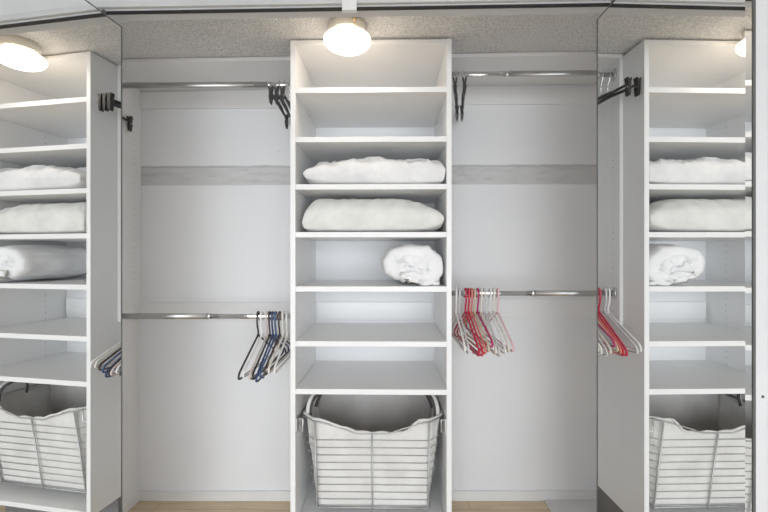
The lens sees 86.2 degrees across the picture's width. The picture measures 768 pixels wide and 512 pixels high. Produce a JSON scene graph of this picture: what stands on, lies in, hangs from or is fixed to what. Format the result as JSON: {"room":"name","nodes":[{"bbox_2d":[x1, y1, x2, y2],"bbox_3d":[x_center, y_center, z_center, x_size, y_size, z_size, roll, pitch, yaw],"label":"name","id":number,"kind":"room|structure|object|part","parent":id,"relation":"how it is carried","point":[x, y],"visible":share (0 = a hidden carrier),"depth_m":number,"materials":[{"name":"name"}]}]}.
{"room":"walk-in closet","nodes":[
{"label":"walk-in closet","id":0,"kind":"room"},
{"bbox_2d":[122,319,137,504],"bbox_3d":[-1.520,0.165,2.013,0.100,2.650,0.857,0,0,1],"label":"wall","id":1,"kind":"structure","parent":0,"point":[129,326],"depth_m":2.36,"materials":[{"name":"paint"}]},
{"bbox_2d":[122,491,138,511],"bbox_3d":[-1.464,1.424,2.013,0.013,0.058,0.857,0,0,1],"label":"baseboard","id":2,"kind":"structure","parent":1,"relation":"attached to","point":[134,499],"depth_m":2.36,"materials":[{"name":"paint"}]},
{"bbox_2d":[122,79,140,312],"bbox_3d":[-1.457,-0.326,2.260,0.018,1.341,0.360,0,0,1],"label":"panel","id":3,"kind":"object","parent":1,"relation":"attached to","point":[131,141],"visible":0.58,"depth_m":2.34,"materials":[{"name":"white laminate"}]},
{"bbox_2d":[122,116,132,131],"bbox_3d":[-1.434,-0.804,2.123,0.023,0.206,0.396,0,0,1],"label":"hanger","id":4,"kind":"object","parent":3,"relation":"attached to","point":[129,119],"visible":0.23,"depth_m":2.30,"materials":[{"name":"black plastic"}]},
{"bbox_2d":[128,501,550,511],"bbox_3d":[-0.005,1.469,-0.342,6.000,0.121,5.717,0,0,1],"label":"floor","id":5,"kind":"structure","parent":0,"point":[141,506],"depth_m":2.36,"materials":[{"name":"brown wood"}]},
{"bbox_2d":[0,0,121,511],"bbox_3d":[-1.046,0.273,1.225,0.076,2.307,0.621,0,0,6],"label":"door","id":6,"kind":"structure","parent":5,"relation":"on","point":[61,60],"depth_m":1.27,"materials":[{"name":"white mirror"}]},
{"bbox_2d":[290,39,451,511],"bbox_3d":[-0.057,0.221,2.157,0.746,2.444,0.520,0,0,1],"label":"tower","id":7,"kind":"object","parent":5,"relation":"on","point":[406,82],"visible":0.87,"depth_m":2.04,"materials":[{"name":"white laminate"}]},
{"bbox_3d":[-0.418,0.139,2.163,0.023,2.282,0.520,0,0,1],"label":"panel","id":8,"kind":"part","parent":7,"relation":"part of","materials":[{"name":"white laminate"}]},
{"bbox_2d":[296,394,445,510],"bbox_3d":[-0.057,0.954,2.124,0.704,0.550,0.443,0,0,1],"label":"laundry hamper","id":9,"kind":"object","parent":7,"relation":"on","point":[372,452],"visible":0.94,"depth_m":1.97,"materials":[{"name":"grey metal"}]},
{"bbox_3d":[-0.057,-0.991,2.158,0.700,0.021,0.519,0,0,1],"label":"panel","id":10,"kind":"part","parent":7,"relation":"part of","materials":[{"name":"white laminate"}]},
{"bbox_3d":[-0.057,0.630,2.158,0.700,0.024,0.519,0,0,1],"label":"shelf","id":11,"kind":"part","parent":7,"relation":"part of","materials":[{"name":"white laminate"}]},
{"bbox_3d":[-0.057,0.408,2.158,0.700,0.024,0.519,0,0,1],"label":"shelf","id":12,"kind":"part","parent":7,"relation":"part of","materials":[{"name":"white laminate"}]},
{"bbox_3d":[-0.057,0.153,2.158,0.700,0.024,0.519,0,0,1],"label":"shelf","id":13,"kind":"part","parent":7,"relation":"part of","materials":[{"name":"white laminate"}]},
{"bbox_3d":[-0.057,-0.099,2.158,0.700,0.024,0.519,0,0,1],"label":"shelf","id":14,"kind":"part","parent":7,"relation":"part of","materials":[{"name":"white laminate"}]},
{"bbox_3d":[-0.057,-0.321,2.158,0.700,0.024,0.519,0,0,1],"label":"shelf","id":15,"kind":"part","parent":7,"relation":"part of","materials":[{"name":"white laminate"}]},
{"bbox_3d":[-0.057,-0.540,2.158,0.700,0.024,0.519,0,0,1],"label":"shelf","id":16,"kind":"part","parent":7,"relation":"part of","materials":[{"name":"white laminate"}]},
{"bbox_3d":[-0.057,-0.769,2.158,0.700,0.024,0.519,0,0,1],"label":"shelf","id":17,"kind":"part","parent":7,"relation":"part of","materials":[{"name":"white laminate"}]},
{"bbox_3d":[-0.057,1.268,2.158,0.700,0.024,0.519,0,0,1],"label":"panel","id":18,"kind":"part","parent":7,"relation":"part of","materials":[{"name":"white laminate"}]},
{"bbox_2d":[302,198,443,231],"bbox_3d":[-0.046,-0.204,2.136,0.668,0.181,0.471,0,0,1],"label":"folded blanket","id":19,"kind":"object","parent":7,"relation":"on","point":[322,215],"visible":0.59,"depth_m":1.91,"materials":[{"name":"white fabric"}]},
{"bbox_2d":[303,156,445,183],"bbox_3d":[-0.044,-0.416,2.129,0.666,0.162,0.472,0,0,1],"label":"pillow","id":20,"kind":"object","parent":7,"relation":"on","point":[368,170],"visible":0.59,"depth_m":1.91,"materials":[{"name":"fabric"}]},
{"bbox_3d":[-0.053,0.321,2.408,0.676,0.102,0.016,0,0,1],"label":"rail","id":21,"kind":"part","parent":7,"relation":"part of","materials":[{"name":"laminate"}]},
{"bbox_2d":[381,244,442,285],"bbox_3d":[0.136,0.038,2.113,0.311,0.204,0.470,0,0,1],"label":"comforter","id":22,"kind":"object","parent":7,"relation":"on","point":[411,263],"visible":1,"depth_m":1.92,"materials":[{"name":"fabric"}]},
{"bbox_3d":[0.304,0.139,2.151,0.023,2.282,0.520,0,0,1],"label":"panel","id":23,"kind":"part","parent":7,"relation":"part of","materials":[{"name":"white laminate"}]},
{"bbox_3d":[0.327,-0.334,2.231,0.018,1.357,0.360,0,0,1],"label":"panel","id":24,"kind":"object","parent":7,"relation":"attached to","visible":0},
{"bbox_2d":[452,70,596,76],"bbox_3d":[0.809,-0.929,2.087,0.950,0.060,0.038,0,0,1],"label":"closet rod","id":25,"kind":"object","parent":24,"relation":"attached to","point":[542,73],"visible":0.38,"depth_m":2.08,"materials":[{"name":"silver metal"}]},
{"bbox_2d":[452,69,458,121],"bbox_3d":[0.368,-0.851,2.094,0.024,0.206,0.396,0,0,12],"label":"hanger","id":26,"kind":"object","parent":25,"relation":"hanging from","point":[456,78],"visible":0.93,"depth_m":2.08,"materials":[{"name":"black plastic"}]},
{"bbox_2d":[460,69,466,121],"bbox_3d":[0.404,-0.851,2.094,0.023,0.206,0.396,0,0,9],"label":"hanger","id":27,"kind":"object","parent":25,"relation":"hanging from","point":[463,81],"visible":0.98,"depth_m":2.08,"materials":[{"name":"black plastic"}]},
{"bbox_2d":[452,290,596,296],"bbox_3d":[0.809,0.190,2.087,0.950,0.060,0.038,0,0,1],"label":"closet rod","id":28,"kind":"object","parent":24,"relation":"attached to","point":[533,293],"visible":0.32,"depth_m":2.08,"materials":[{"name":"silver metal"}]},
{"bbox_2d":[452,288,465,351],"bbox_3d":[0.368,0.302,2.094,0.013,0.282,0.528,0,0,1],"label":"clothes hanger","id":29,"kind":"object","parent":28,"relation":"hanging from","point":[455,312],"visible":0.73,"depth_m":2.02,"materials":[{"name":"white plastic"}]},
{"bbox_3d":[0.368,0.360,2.094,0.013,0.166,0.528,0,0,1],"label":"shoulder frame","id":30,"kind":"part","parent":29,"relation":"part of","materials":[{"name":"white plastic"}]},
{"bbox_2d":[452,288,469,353],"bbox_3d":[0.384,0.307,2.094,0.013,0.292,0.528,0,0,1],"label":"clothes hanger","id":31,"kind":"object","parent":28,"relation":"hanging from","point":[459,289],"visible":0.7,"depth_m":2.05,"materials":[{"name":"white plastic"}]},
{"bbox_3d":[0.384,0.365,2.094,0.013,0.176,0.528,1,0,1],"label":"shoulder frame","id":32,"kind":"part","parent":31,"relation":"part of","materials":[{"name":"white plastic"}]},
{"bbox_2d":[454,288,479,356],"bbox_3d":[0.416,0.312,2.094,0.013,0.302,0.528,0,0,-3],"label":"clothes hanger","id":33,"kind":"object","parent":28,"relation":"hanging from","point":[465,289],"visible":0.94,"depth_m":2.05,"materials":[{"name":"plastic"}]},
{"bbox_3d":[0.416,0.370,2.094,0.013,0.186,0.528,0,0,-2],"label":"shoulder frame","id":34,"kind":"part","parent":33,"relation":"part of","materials":[{"name":"plastic"}]},
{"bbox_2d":[456,288,483,356],"bbox_3d":[0.431,0.312,2.093,0.013,0.302,0.528,0,0,-2],"label":"clothes hanger","id":35,"kind":"object","parent":28,"relation":"hanging from","point":[468,289],"visible":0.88,"depth_m":2.04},
{"bbox_3d":[0.431,0.370,2.093,0.013,0.186,0.528,0,0,-2],"label":"shoulder frame","id":36,"kind":"part","parent":35,"relation":"part of","materials":[{"name":"red plastic"}]},
{"bbox_2d":[459,288,486,353],"bbox_3d":[0.446,0.307,2.093,0.013,0.292,0.528,0,0,-2],"label":"clothes hanger","id":37,"kind":"object","parent":28,"relation":"hanging from","point":[471,289],"visible":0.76,"depth_m":2.06,"materials":[{"name":"red plastic"}]},
{"bbox_3d":[0.446,0.365,2.093,0.013,0.176,0.528,0,0,-2],"label":"shoulder frame","id":38,"kind":"part","parent":37,"relation":"part of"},
{"bbox_2d":[462,288,489,351],"bbox_3d":[0.461,0.302,2.093,0.013,0.282,0.528,0,0,-2],"label":"clothes hanger","id":39,"kind":"object","parent":28,"relation":"hanging from","point":[474,289],"visible":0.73,"depth_m":2.07,"materials":[{"name":"plastic"}]},
{"bbox_3d":[0.461,0.360,2.093,0.013,0.166,0.528,0,0,-2],"label":"shoulder frame","id":40,"kind":"part","parent":39,"relation":"part of","materials":[{"name":"plastic"}]},
{"bbox_2d":[465,288,492,347],"bbox_3d":[0.478,0.292,2.092,0.013,0.262,0.528,0,0,-1],"label":"clothes hanger","id":41,"kind":"object","parent":28,"relation":"hanging from","point":[477,289],"visible":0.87,"depth_m":2.06,"materials":[{"name":"plastic"}]},
{"bbox_3d":[0.478,0.350,2.092,0.013,0.146,0.528,0,0,-2],"label":"shoulder frame","id":42,"kind":"part","parent":41,"relation":"part of","materials":[{"name":"pink plastic"}]},
{"bbox_2d":[468,288,496,354],"bbox_3d":[0.495,0.307,2.092,0.013,0.292,0.528,0,0,-1],"label":"clothes hanger","id":43,"kind":"object","parent":28,"relation":"hanging from","point":[480,289],"visible":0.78,"depth_m":2.06,"materials":[{"name":"plastic"}]},
{"bbox_3d":[0.495,0.365,2.092,0.013,0.176,0.528,0,0,-1],"label":"shoulder frame","id":44,"kind":"part","parent":43,"relation":"part of","materials":[{"name":"white plastic"}]},
{"bbox_2d":[473,288,500,356],"bbox_3d":[0.513,0.312,2.092,0.013,0.302,0.528,0,0,-1],"label":"clothes hanger","id":45,"kind":"object","parent":28,"relation":"hanging from","point":[484,289],"visible":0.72,"depth_m":2.01,"materials":[{"name":"plastic"}]},
{"bbox_3d":[0.513,0.370,2.092,0.013,0.186,0.528,0,0,-1],"label":"shoulder frame","id":46,"kind":"part","parent":45,"relation":"part of","materials":[{"name":"plastic"}]},
{"bbox_2d":[477,288,506,354],"bbox_3d":[0.541,0.307,2.091,0.013,0.292,0.528,0,0,0],"label":"clothes hanger","id":47,"kind":"object","parent":28,"relation":"hanging from","point":[504,352],"visible":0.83,"depth_m":2.05,"materials":[{"name":"white plastic"}]},
{"bbox_3d":[0.541,0.365,2.091,0.013,0.176,0.528,0,0,-1],"label":"shoulder frame","id":48,"kind":"part","parent":47,"relation":"part of","materials":[{"name":"plastic"}]},
{"bbox_2d":[480,288,509,351],"bbox_3d":[0.558,0.302,2.091,0.013,0.282,0.528,0,0,0],"label":"clothes hanger","id":49,"kind":"object","parent":28,"relation":"hanging from","point":[493,289],"visible":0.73,"depth_m":2.04,"materials":[{"name":"white plastic"}]},
{"bbox_3d":[0.558,0.360,2.091,0.013,0.166,0.528,0,0,0],"label":"shoulder frame","id":50,"kind":"part","parent":49,"relation":"part of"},
{"bbox_2d":[484,288,514,351],"bbox_3d":[0.579,0.302,2.091,0.013,0.282,0.528,0,0,0],"label":"clothes hanger","id":51,"kind":"object","parent":28,"relation":"hanging from","point":[497,289],"visible":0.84,"depth_m":2.03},
{"bbox_3d":[0.579,0.360,2.091,0.013,0.166,0.528,0,0,0],"label":"shoulder frame","id":52,"kind":"part","parent":51,"relation":"part of","materials":[{"name":"pink plastic"}]},
{"bbox_3d":[-0.438,-0.330,2.243,0.018,1.350,0.360,0,0,1],"label":"panel","id":53,"kind":"object","parent":7,"relation":"attached to","visible":0},
{"bbox_2d":[122,81,288,88],"bbox_3d":[-0.950,-0.882,2.116,0.999,0.060,0.038,0,0,1],"label":"closet rod","id":54,"kind":"object","parent":53,"relation":"attached to","point":[125,85],"visible":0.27,"depth_m":2.11,"materials":[{"name":"silver metal"}]},
{"bbox_2d":[268,79,288,128],"bbox_3d":[-0.538,-0.809,2.109,0.023,0.196,0.396,0,0,-2],"label":"hanger","id":55,"kind":"object","parent":54,"relation":"hanging from","point":[271,95],"visible":0.81,"depth_m":2.09,"materials":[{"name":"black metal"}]},
{"bbox_2d":[274,79,289,117],"bbox_3d":[-0.511,-0.809,2.109,0.023,0.196,0.396,0,0,-2],"label":"hanger","id":56,"kind":"object","parent":54,"relation":"hanging from","point":[276,89],"visible":0.62,"depth_m":1.93,"materials":[{"name":"black plastic"}]},
{"bbox_2d":[279,79,289,107],"bbox_3d":[-0.484,-0.809,2.108,0.023,0.196,0.396,0,0,-2],"label":"hanger","id":57,"kind":"object","parent":54,"relation":"hanging from","point":[282,89],"visible":0.52,"depth_m":1.92,"materials":[{"name":"black plastic"}]},
{"bbox_2d":[122,313,289,319],"bbox_3d":[-0.950,0.311,2.116,0.999,0.060,0.038,0,0,1],"label":"closet rod","id":58,"kind":"object","parent":53,"relation":"attached to","point":[208,316],"visible":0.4,"depth_m":2.11,"materials":[{"name":"silver metal"}]},
{"bbox_2d":[237,311,273,379],"bbox_3d":[-0.648,0.428,2.111,0.013,0.292,0.528,0,0,2],"label":"clothes hanger","id":59,"kind":"object","parent":58,"relation":"hanging from","point":[258,312],"visible":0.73,"depth_m":2.02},
{"bbox_3d":[-0.648,0.486,2.111,0.013,0.176,0.528,0,0,2],"label":"shoulder frame","id":60,"kind":"part","parent":59,"relation":"part of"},
{"bbox_2d":[242,311,276,377],"bbox_3d":[-0.628,0.423,2.111,0.013,0.282,0.528,0,0,2],"label":"clothes hanger","id":61,"kind":"object","parent":58,"relation":"hanging from","point":[261,312],"visible":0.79,"depth_m":2.04,"materials":[{"name":"white plastic"}]},
{"bbox_3d":[-0.628,0.481,2.111,0.013,0.166,0.528,0,0,2],"label":"shoulder frame","id":62,"kind":"part","parent":61,"relation":"part of","materials":[{"name":"plastic"}]},
{"bbox_2d":[248,311,280,379],"bbox_3d":[-0.601,0.428,2.110,0.013,0.292,0.528,0,0,1],"label":"clothes hanger","id":63,"kind":"object","parent":58,"relation":"hanging from","point":[267,312],"visible":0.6,"depth_m":2.05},
{"bbox_3d":[-0.601,0.486,2.110,0.013,0.176,0.528,0,0,1],"label":"shoulder frame","id":64,"kind":"part","parent":63,"relation":"part of","materials":[{"name":"plastic"}]},
{"bbox_2d":[251,311,283,379],"bbox_3d":[-0.587,0.428,2.110,0.013,0.292,0.528,0,0,1],"label":"clothes hanger","id":65,"kind":"object","parent":58,"relation":"hanging from","point":[269,313],"visible":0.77,"depth_m":2.06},
{"bbox_3d":[-0.588,0.486,2.110,0.013,0.176,0.528,0,0,1],"label":"shoulder frame","id":66,"kind":"part","parent":65,"relation":"part of","materials":[{"name":"blue plastic"}]},
{"bbox_2d":[255,311,285,381],"bbox_3d":[-0.572,0.433,2.110,0.013,0.302,0.528,0,0,1],"label":"clothes hanger","id":67,"kind":"object","parent":58,"relation":"hanging from","point":[272,312],"visible":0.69,"depth_m":2.03,"materials":[{"name":"plastic"}]},
{"bbox_3d":[-0.572,0.491,2.110,0.013,0.186,0.528,0,0,1],"label":"shoulder frame","id":68,"kind":"part","parent":67,"relation":"part of","materials":[{"name":"plastic"}]},
{"bbox_2d":[259,311,288,377],"bbox_3d":[-0.556,0.423,2.109,0.013,0.282,0.528,0,0,1],"label":"clothes hanger","id":69,"kind":"object","parent":58,"relation":"hanging from","point":[275,312],"visible":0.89,"depth_m":2.07,"materials":[{"name":"plastic"}]},
{"bbox_3d":[-0.556,0.481,2.109,0.013,0.166,0.528,0,0,1],"label":"shoulder frame","id":70,"kind":"part","parent":69,"relation":"part of","materials":[{"name":"blue plastic"}]},
{"bbox_2d":[263,311,289,375],"bbox_3d":[-0.537,0.418,2.109,0.013,0.272,0.528,0,0,1],"label":"clothes hanger","id":71,"kind":"object","parent":58,"relation":"hanging from","point":[265,373],"visible":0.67,"depth_m":2.06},
{"bbox_3d":[-0.537,0.476,2.109,0.013,0.156,0.528,0,0,1],"label":"shoulder frame","id":72,"kind":"part","parent":71,"relation":"part of","materials":[{"name":"white plastic"}]},
{"bbox_2d":[268,311,289,373],"bbox_3d":[-0.519,0.413,2.109,0.013,0.262,0.528,0,0,0],"label":"clothes hanger","id":73,"kind":"object","parent":58,"relation":"hanging from","point":[283,312],"visible":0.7,"depth_m":2.06,"materials":[{"name":"white plastic"}]},
{"bbox_3d":[-0.519,0.471,2.109,0.013,0.146,0.528,0,0,0],"label":"shoulder frame","id":74,"kind":"part","parent":73,"relation":"part of","materials":[{"name":"white plastic"}]},
{"bbox_2d":[273,311,289,373],"bbox_3d":[-0.498,0.413,2.108,0.013,0.262,0.528,0,0,-1],"label":"clothes hanger","id":75,"kind":"object","parent":58,"relation":"hanging from","point":[275,371],"visible":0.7,"depth_m":2.02,"materials":[{"name":"white plastic"}]},
{"bbox_3d":[-0.498,0.471,2.108,0.013,0.146,0.528,0,0,-1],"label":"shoulder frame","id":76,"kind":"part","parent":75,"relation":"part of","materials":[{"name":"white plastic"}]},
{"bbox_2d":[544,500,596,511],"bbox_3d":[1.106,1.422,2.059,0.355,0.013,0.654,0,0,1],"label":"board","id":77,"kind":"object","parent":5,"relation":"on","point":[553,505],"visible":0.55,"depth_m":2.33,"materials":[{"name":"white wood"}]},
{"bbox_2d":[597,0,767,511],"bbox_3d":[0.798,0.278,1.155,0.076,2.297,0.619,0,0,0],"label":"door","id":78,"kind":"structure","parent":5,"relation":"on","point":[682,85],"depth_m":1.05,"materials":[{"name":"white mirror"}]},
{"bbox_2d":[87,0,610,20],"bbox_3d":[-0.088,-0.987,1.524,2.085,0.174,0.065,0,0,1],"label":"trim","id":79,"kind":"structure","parent":0,"point":[565,10],"depth_m":1.53,"materials":[{"name":"paint"}]},
{"bbox_2d":[106,0,610,14],"bbox_3d":[-0.088,-0.899,1.488,2.075,0.038,0.048,0,0,1],"label":"door track","id":80,"kind":"object","parent":79,"relation":"attached to","point":[348,6],"visible":0.96,"depth_m":1.50,"materials":[{"name":"black"}]},
{"bbox_2d":[115,13,601,58],"bbox_3d":[-0.084,-1.042,2.033,2.973,0.087,0.972,0,0,1],"label":"ceiling","id":81,"kind":"structure","parent":0,"point":[518,33],"depth_m":1.87,"materials":[{"name":"grey paint"}]},
{"bbox_2d":[324,17,370,55],"bbox_3d":[-0.159,-0.951,1.788,0.205,0.117,0.205,0,0,26],"label":"ceiling light","id":82,"kind":"object","parent":81,"relation":"attached to","point":[345,36],"visible":0.96,"depth_m":1.73,"materials":[{"name":"glass"}]},
{"bbox_2d":[138,85,596,490],"bbox_3d":[-0.076,0.165,2.469,2.973,2.650,0.100,0,0,1],"label":"wall","id":83,"kind":"structure","parent":0,"point":[215,183],"depth_m":2.42,"materials":[{"name":"paint"}]},
{"bbox_2d":[122,56,289,91],"bbox_3d":[-0.948,-0.991,2.252,1.000,0.028,0.360,0,0,1],"label":"shelf","id":84,"kind":"object","parent":83,"relation":"attached to","point":[231,69],"visible":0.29,"depth_m":2.17,"materials":[{"name":"white laminate"}]},
{"bbox_2d":[140,92,288,108],"bbox_3d":[-0.945,-0.921,2.425,1.000,0.094,0.014,0,0,1],"label":"wall rail","id":85,"kind":"object","parent":83,"relation":"attached to","point":[153,100],"visible":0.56,"depth_m":2.42,"materials":[{"name":"laminate"}]},
{"bbox_2d":[140,302,289,320],"bbox_3d":[-0.945,0.329,2.425,1.000,0.109,0.014,0,0,1],"label":"wall rail","id":86,"kind":"object","parent":83,"relation":"attached to","point":[145,307],"visible":0.56,"depth_m":2.42,"materials":[{"name":"laminate"}]},
{"bbox_2d":[139,490,596,500],"bbox_3d":[-0.077,1.411,2.412,2.747,0.085,0.013,0,0,1],"label":"baseboard","id":87,"kind":"structure","parent":83,"relation":"attached to","point":[245,495],"depth_m":2.41,"materials":[{"name":"paint"}]},
{"bbox_2d":[452,51,596,86],"bbox_3d":[0.812,-1.007,2.223,0.951,0.027,0.360,0,0,1],"label":"shelf","id":88,"kind":"object","parent":83,"relation":"attached to","point":[584,60],"visible":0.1,"depth_m":2.15,"materials":[{"name":"white laminate"}]},
{"bbox_2d":[452,88,596,104],"bbox_3d":[0.815,-0.933,2.397,0.951,0.093,0.014,0,0,1],"label":"wall rail","id":89,"kind":"object","parent":83,"relation":"attached to","point":[473,96],"visible":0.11,"depth_m":2.39,"materials":[{"name":"laminate"}]},
{"bbox_2d":[452,299,596,316],"bbox_3d":[0.815,0.303,2.397,0.951,0.105,0.014,0,0,1],"label":"wall rail","id":90,"kind":"object","parent":83,"relation":"attached to","point":[507,307],"visible":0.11,"depth_m":2.39,"materials":[{"name":"laminate"}]},
{"bbox_3d":[-2.053,0.140,1.544,1.845,2.600,0.100,0,0,1],"label":"wall","id":91,"kind":"structure","parent":0,"visible":0},
{"bbox_2d":[90,0,611,8],"bbox_3d":[-0.088,-0.922,1.484,2.085,0.036,0.016,0,0,1],"label":"trim","id":92,"kind":"structure","parent":91,"relation":"attached to","point":[159,3],"depth_m":1.48,"materials":[{"name":"paint"}]}
]}

